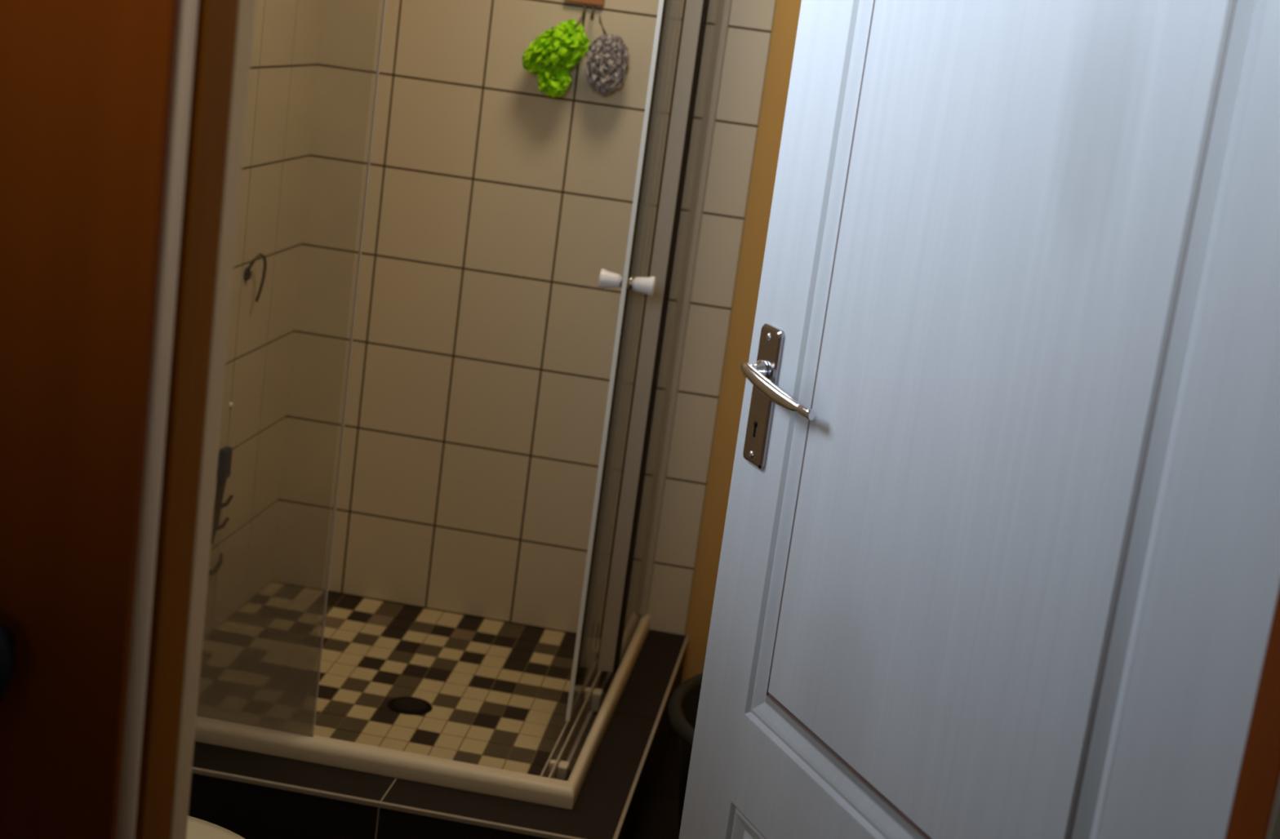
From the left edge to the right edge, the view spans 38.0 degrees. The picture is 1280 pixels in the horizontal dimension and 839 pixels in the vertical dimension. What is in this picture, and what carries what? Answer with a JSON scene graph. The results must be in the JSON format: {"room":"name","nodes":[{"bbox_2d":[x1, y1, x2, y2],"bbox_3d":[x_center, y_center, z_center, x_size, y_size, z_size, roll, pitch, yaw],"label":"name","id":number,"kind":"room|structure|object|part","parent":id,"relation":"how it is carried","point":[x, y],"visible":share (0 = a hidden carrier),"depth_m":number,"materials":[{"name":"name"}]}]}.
{"room":"hallway","nodes":[
{"label":"hallway","id":0,"kind":"room"},
{"bbox_2d":[202,0,324,641],"bbox_3d":[-0.963,-0.444,2.763,0.140,2.470,2.970,9,13,6],"label":"wall","id":1,"kind":"structure","parent":0,"point":[286,41],"depth_m":3.94,"materials":[{"name":"tile"}]},
{"bbox_2d":[208,553,222,575],"bbox_3d":[-0.880,0.301,3.858,0.014,0.040,0.045,13,14,22],"label":"wall hook","id":2,"kind":"object","parent":1,"relation":"attached to","point":[216,567],"visible":0.95,"depth_m":3.86,"materials":[{"name":"brown plastic"}]},
{"bbox_2d":[210,446,233,544],"bbox_3d":[-0.861,0.155,3.821,0.024,0.199,0.069,11,13,16],"label":"rack","id":3,"kind":"object","parent":1,"relation":"attached to","point":[224,456],"visible":0.92,"depth_m":3.81,"materials":[{"name":"black plastic"}]},
{"bbox_3d":[-0.869,0.184,3.815,0.021,0.142,0.043,12,13,20],"label":"rack stem","id":4,"kind":"part","parent":3,"relation":"part of","materials":[{"name":"brown metal"}]},
{"bbox_2d":[229,402,233,408],"bbox_3d":[-0.840,-0.029,3.817,0.006,0.012,0.012,9,13,6],"label":"handle","id":5,"kind":"object","parent":1,"relation":"attached to","point":[231,404],"visible":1,"depth_m":3.81,"materials":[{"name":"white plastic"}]},
{"bbox_2d":[243,253,266,302],"bbox_3d":[-0.789,-0.290,3.804,0.024,0.106,0.069,14,14,25],"label":"wire hook","id":6,"kind":"object","parent":1,"relation":"attached to","point":[247,273],"visible":1,"depth_m":3.80,"materials":[{"name":"brown"}]},
{"bbox_2d":[200,582,615,777],"bbox_3d":[-0.505,0.601,3.789,0.866,0.120,0.992,9,13,6],"label":"floor","id":7,"kind":"structure","parent":0,"point":[497,692],"depth_m":3.87,"materials":[{"name":"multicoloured tile"}]},
{"bbox_2d":[386,697,432,715],"bbox_3d":[-0.457,0.568,3.683,0.090,0.003,0.090,9,13,6],"label":"shower drain","id":8,"kind":"object","parent":7,"relation":"on","point":[403,705],"visible":1,"depth_m":3.68,"materials":[{"name":"black metal"}]},
{"bbox_2d":[271,0,801,684],"bbox_3d":[0.503,-0.525,3.997,2.690,2.470,0.140,9,13,6],"label":"wall","id":9,"kind":"structure","parent":0,"point":[483,330],"depth_m":4.10,"materials":[{"name":"tile"}]},
{"bbox_2d":[191,635,688,838],"bbox_3d":[-0.447,0.528,3.696,0.978,0.008,1.124,9,13,6],"label":"trim","id":10,"kind":"structure","parent":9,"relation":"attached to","point":[194,771],"depth_m":3.15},
{"bbox_2d":[564,0,604,19],"bbox_3d":[-0.119,-0.892,3.910,0.085,0.093,0.052,9,13,6],"label":"bracket","id":11,"kind":"object","parent":9,"relation":"attached to","point":[594,2],"visible":1,"depth_m":3.92,"materials":[{"name":"wood"}]},
{"bbox_3d":[-0.114,-0.911,3.923,0.085,0.063,0.018,9,13,6],"label":"bracket plate","id":12,"kind":"part","parent":11,"relation":"part of","materials":[{"name":"wood"}]},
{"bbox_2d":[584,14,629,95],"bbox_3d":[-0.066,-0.761,3.891,0.093,0.163,0.091,9,13,6],"label":"sponge","id":13,"kind":"object","parent":11,"relation":"hanging from","point":[606,64],"visible":1,"depth_m":3.87,"materials":[{"name":"grey"}]},
{"bbox_3d":[-0.079,-0.825,3.887,0.007,0.043,0.037,-2,16,-37],"label":"hanging cord","id":14,"kind":"part","parent":13,"relation":"part of","materials":[{"name":"grey fabric"}]},
{"bbox_2d":[631,724,679,838],"bbox_3d":[-0.010,1.207,1.902,2.710,0.100,5.040,9,13,6],"label":"floor","id":15,"kind":"structure","parent":0,"point":[659,819],"depth_m":3.69,"materials":[{"name":"black tile"}]},
{"bbox_2d":[186,816,244,838],"bbox_3d":[-0.766,0.574,2.291,0.659,0.758,0.396,9,13,6],"label":"toilet","id":16,"kind":"object","parent":15,"relation":"on","point":[197,828],"visible":0.12,"depth_m":2.39,"materials":[{"name":"beige ceramic"}]},
{"bbox_2d":[187,629,685,838],"bbox_3d":[-0.458,0.603,3.715,0.975,0.161,1.123,9,13,6],"label":"shower base","id":17,"kind":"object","parent":15,"relation":"on","point":[248,811],"depth_m":3.19,"materials":[{"name":"grey tile"}]},
{"bbox_2d":[194,0,732,809],"bbox_3d":[-0.365,-0.374,3.557,0.886,1.906,1.012,9,13,6],"label":"shower enclosure","id":18,"kind":"object","parent":17,"relation":"on","point":[262,709],"visible":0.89,"depth_m":3.61,"materials":[{"name":"clear glass"}]},
{"bbox_3d":[-0.655,-0.329,3.116,0.385,1.786,0.005,9,13,6],"label":"fixed pane","id":19,"kind":"part","parent":18,"relation":"part of","materials":[{"name":"clear glass"}]},
{"bbox_2d":[521,13,589,97],"bbox_3d":[-0.178,-0.768,3.901,0.140,0.180,0.109,9,13,6],"label":"sponge","id":20,"kind":"object","parent":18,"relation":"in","point":[553,52],"visible":1,"depth_m":3.88,"materials":[{"name":"green plastic"}]},
{"bbox_3d":[-0.125,-0.832,3.890,0.009,0.038,0.030,18,16,38],"label":"hanging cord","id":21,"kind":"part","parent":20,"relation":"part of","materials":[{"name":"grey metal"}]},
{"bbox_3d":[-0.112,0.577,3.737,0.030,0.053,0.935,9,13,6],"label":"guide rail","id":22,"kind":"part","parent":18,"relation":"part of","materials":[{"name":"silver metal"}]},
{"bbox_3d":[-0.055,-0.256,3.400,0.040,0.038,0.038,9,13,6],"label":"knob","id":23,"kind":"part","parent":18,"relation":"part of","materials":[{"name":"white plastic"}]},
{"bbox_3d":[0.003,-0.327,3.526,0.005,1.798,0.330,9,13,6],"label":"sliding pane","id":24,"kind":"part","parent":18,"relation":"part of","materials":[{"name":"clear glass"}]},
{"bbox_3d":[0.008,-0.246,3.393,0.040,0.038,0.038,9,13,6],"label":"knob","id":25,"kind":"part","parent":18,"relation":"part of","materials":[{"name":"white plastic"}]},
{"bbox_3d":[0.091,-0.379,3.834,0.005,1.810,0.308,9,13,6],"label":"fixed pane","id":26,"kind":"part","parent":18,"relation":"part of","materials":[{"name":"clear glass"}]},
{"bbox_2d":[668,673,702,833],"bbox_3d":[0.329,0.702,3.378,0.600,0.320,0.600,9,13,6],"label":"plastic tub","id":27,"kind":"object","parent":15,"relation":"on","point":[683,704],"visible":0.13,"depth_m":3.33,"materials":[{"name":"black plastic"}]},
{"bbox_3d":[0.101,0.044,1.233,2.710,2.470,0.098,9,13,6],"label":"wall","id":28,"kind":"structure","parent":0,"visible":0},
{"bbox_2d":[0,0,178,838],"bbox_3d":[-0.750,0.134,1.281,0.804,2.045,0.071,9,13,6],"label":"door","id":29,"kind":"structure","parent":28,"relation":"in","point":[86,86],"depth_m":1.22,"materials":[{"name":"brown wood"}]},
{"bbox_3d":[-0.439,0.157,1.235,0.054,0.073,0.058,9,13,6],"label":"knob","id":30,"kind":"part","parent":29,"relation":"part of","materials":[{"name":"black metal"}]},
{"bbox_2d":[116,0,199,838],"bbox_3d":[-0.363,0.185,1.293,0.037,2.050,0.037,9,13,6],"label":"trim","id":31,"kind":"structure","parent":28,"relation":"attached to","point":[188,10],"depth_m":1.24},
{"bbox_2d":[134,0,238,838],"bbox_3d":[0.039,0.223,1.296,0.805,2.080,0.059,9,13,6],"label":"trim","id":32,"kind":"structure","parent":28,"relation":"attached to","point":[216,24],"depth_m":1.29,"materials":[{"name":"red wood"}]},
{"bbox_2d":[170,0,256,838],"bbox_3d":[-0.342,0.167,1.389,0.020,2.050,0.039,9,13,6],"label":"trim","id":33,"kind":"structure","parent":28,"relation":"attached to","point":[246,8],"depth_m":1.35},
{"bbox_2d":[679,0,1279,838],"bbox_3d":[0.261,0.191,1.670,0.071,2.022,0.856,2,14,-23],"label":"door","id":34,"kind":"structure","parent":28,"relation":"in","point":[999,556],"depth_m":1.56,"materials":[{"name":"white wood"}]},
{"bbox_3d":[0.131,-0.025,1.975,0.007,0.151,0.047,2,14,-23],"label":"handle plate","id":35,"kind":"part","parent":34,"relation":"part of","materials":[{"name":"silver metal"}]},
{"bbox_3d":[0.141,-0.033,1.910,0.026,0.032,0.151,2,14,-23],"label":"handle lever","id":36,"kind":"part","parent":34,"relation":"part of","materials":[{"name":"silver metal"}]},
{"bbox_2d":[1225,586,1279,838],"bbox_3d":[0.415,0.301,1.242,0.030,2.050,0.099,9,13,6],"label":"trim","id":37,"kind":"structure","parent":28,"relation":"attached to","point":[1258,784],"depth_m":1.23,"materials":[{"name":"brown wood"}]},
{"bbox_2d":[1267,784,1279,838],"bbox_3d":[0.029,0.231,1.245,0.819,2.084,0.033,9,13,6],"label":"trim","id":38,"kind":"structure","parent":28,"relation":"attached to","point":[1274,830],"depth_m":1.18,"materials":[{"name":"beige paint"}]}
]}

